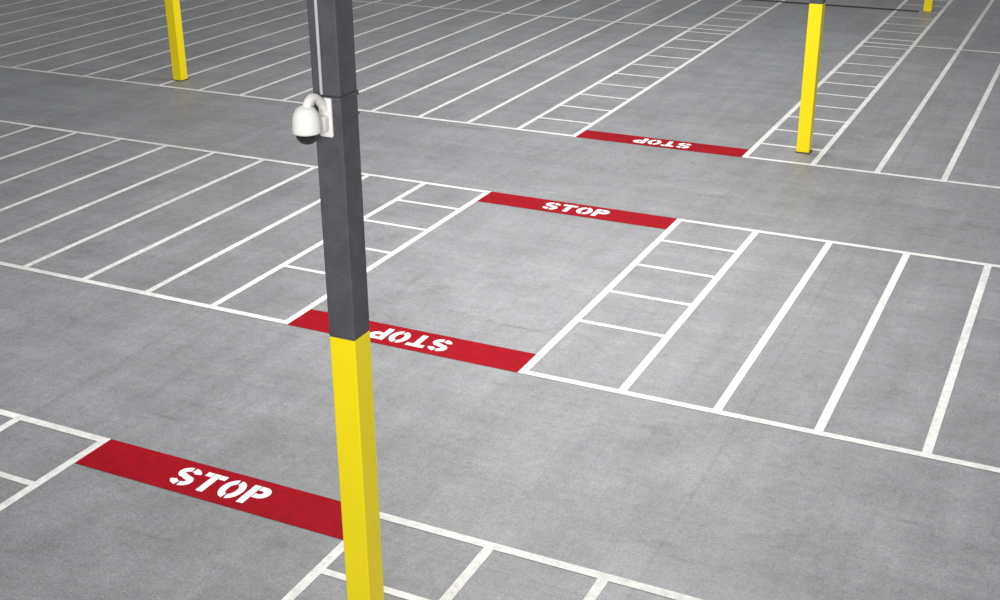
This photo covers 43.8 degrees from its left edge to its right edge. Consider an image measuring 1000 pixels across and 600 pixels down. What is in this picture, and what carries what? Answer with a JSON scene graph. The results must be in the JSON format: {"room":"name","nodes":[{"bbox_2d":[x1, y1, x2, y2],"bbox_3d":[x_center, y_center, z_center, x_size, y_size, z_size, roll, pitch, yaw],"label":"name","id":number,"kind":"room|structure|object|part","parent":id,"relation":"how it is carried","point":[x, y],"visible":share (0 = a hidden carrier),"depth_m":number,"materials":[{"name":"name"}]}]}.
{"room":"warehouse interior","nodes":[
{"label":"warehouse interior","id":0,"kind":"room"},
{"bbox_2d":[0,0,999,599],"bbox_3d":[3.915,-10.382,41.844,150.000,0.001,140.000,10,26,24],"label":"floor","id":1,"kind":"structure","parent":0,"point":[699,504],"depth_m":17.80,"materials":[{"name":"concrete"}]},
{"bbox_2d":[165,0,187,79],"bbox_3d":[-7.832,-6.718,29.882,0.250,2.880,0.250,10,26,24],"label":"steel column","id":2,"kind":"structure","parent":1,"relation":"on","point":[173,13],"depth_m":29.98,"materials":[{"name":"yellow metal"}]},
{"bbox_2d":[75,439,342,538],"bbox_3d":[-2.982,1.970,13.193,3.474,0.002,0.583,10,26,24],"label":"stop marking","id":3,"kind":"object","parent":1,"relation":"on","point":[306,510],"visible":0.99,"depth_m":13.19,"materials":[{"name":"red paint"}]},
{"bbox_2d":[330,331,383,599],"bbox_3d":[-1.173,1.596,10.372,0.235,2.900,0.235,10,26,24],"label":"steel column","id":4,"kind":"structure","parent":1,"relation":"on","point":[351,363],"depth_m":10.18,"materials":[{"name":"yellow paint"}]},
{"bbox_2d":[307,0,369,340],"bbox_3d":[-1.208,-2.769,8.498,0.249,6.600,0.249,10,26,24],"label":"shaft","id":5,"kind":"object","parent":4,"relation":"on","point":[339,159],"visible":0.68,"depth_m":9.20,"materials":[{"name":"metal"}]},
{"bbox_2d":[292,93,333,144],"bbox_3d":[-1.338,-1.295,8.851,0.210,0.354,0.360,10,26,24],"label":"dome security camera","id":6,"kind":"object","parent":5,"relation":"attached to","point":[307,123],"visible":1,"depth_m":8.76,"materials":[{"name":"white plastic"}]},
{"bbox_3d":[-1.314,-1.392,8.840,0.068,0.167,0.288,10,26,24],"label":"gooseneck arm","id":7,"kind":"part","parent":6,"relation":"part of","materials":[{"name":"white plastic"}]},
{"bbox_2d":[314,0,322,94],"bbox_3d":[-1.299,-3.572,8.038,0.024,4.560,0.024,10,26,24],"label":"conduit","id":8,"kind":"object","parent":5,"relation":"attached to","point":[315,1],"visible":1,"depth_m":8.79,"materials":[{"name":"white plastic"}]},
{"bbox_2d":[318,90,357,97],"bbox_3d":[-1.198,-1.510,9.039,0.239,0.010,0.239,10,26,24],"label":"strap","id":9,"kind":"object","parent":5,"relation":"attached to","point":[355,90],"visible":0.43,"depth_m":8.94,"materials":[{"name":"grey metal"}]},
{"bbox_2d":[287,309,535,371],"bbox_3d":[-1.219,0.516,16.546,3.474,0.002,0.583,10,26,24],"label":"stop marking","id":10,"kind":"object","parent":1,"relation":"on","point":[503,358],"visible":0.97,"depth_m":16.40,"materials":[{"name":"red paint"}]},
{"bbox_2d":[0,0,999,599],"bbox_3d":[-8.860,-6.137,32.186,65.776,0.001,44.103,10,26,24],"label":"parking lines","id":11,"kind":"object","parent":1,"relation":"on","point":[603,578],"visible":0.96,"depth_m":19.35,"materials":[{"name":"white paint"}]},
{"bbox_2d":[478,192,676,228],"bbox_3d":[1.288,-1.552,21.316,3.474,0.002,0.583,10,26,24],"label":"stop marking","id":12,"kind":"object","parent":1,"relation":"on","point":[642,219],"visible":1,"depth_m":21.28,"materials":[{"name":"red paint"}]},
{"bbox_2d":[576,130,748,156],"bbox_3d":[3.237,-3.160,25.024,3.474,0.002,0.583,10,26,24],"label":"stop marking","id":13,"kind":"object","parent":1,"relation":"on","point":[672,144],"visible":1,"depth_m":24.99,"materials":[{"name":"red paint"}]},
{"bbox_2d":[796,3,824,152],"bbox_3d":[5.956,-4.240,23.855,0.250,2.880,0.250,10,26,24],"label":"steel column","id":14,"kind":"structure","parent":1,"relation":"on","point":[816,11],"depth_m":23.73,"materials":[{"name":"yellow metal"}]},
{"bbox_2d":[809,0,825,3],"bbox_3d":[5.921,-8.605,21.981,0.250,6.620,0.250,10,26,24],"label":"shaft","id":15,"kind":"object","parent":14,"relation":"on","point":[811,1],"visible":1,"depth_m":23.17,"materials":[{"name":"metal"}]},
{"bbox_2d":[752,0,918,11],"bbox_3d":[9.306,-9.478,39.614,7.800,0.020,0.150,10,26,24],"label":"expansion joint","id":16,"kind":"object","parent":1,"relation":"on","point":[752,0],"visible":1,"depth_m":38.88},
{"bbox_2d":[923,0,932,11],"bbox_3d":[13.078,-10.153,37.490,0.235,2.880,0.235,10,26,24],"label":"steel column","id":17,"kind":"structure","parent":1,"relation":"on","point":[928,4],"depth_m":37.88,"materials":[{"name":"yellow metal"}]}
]}

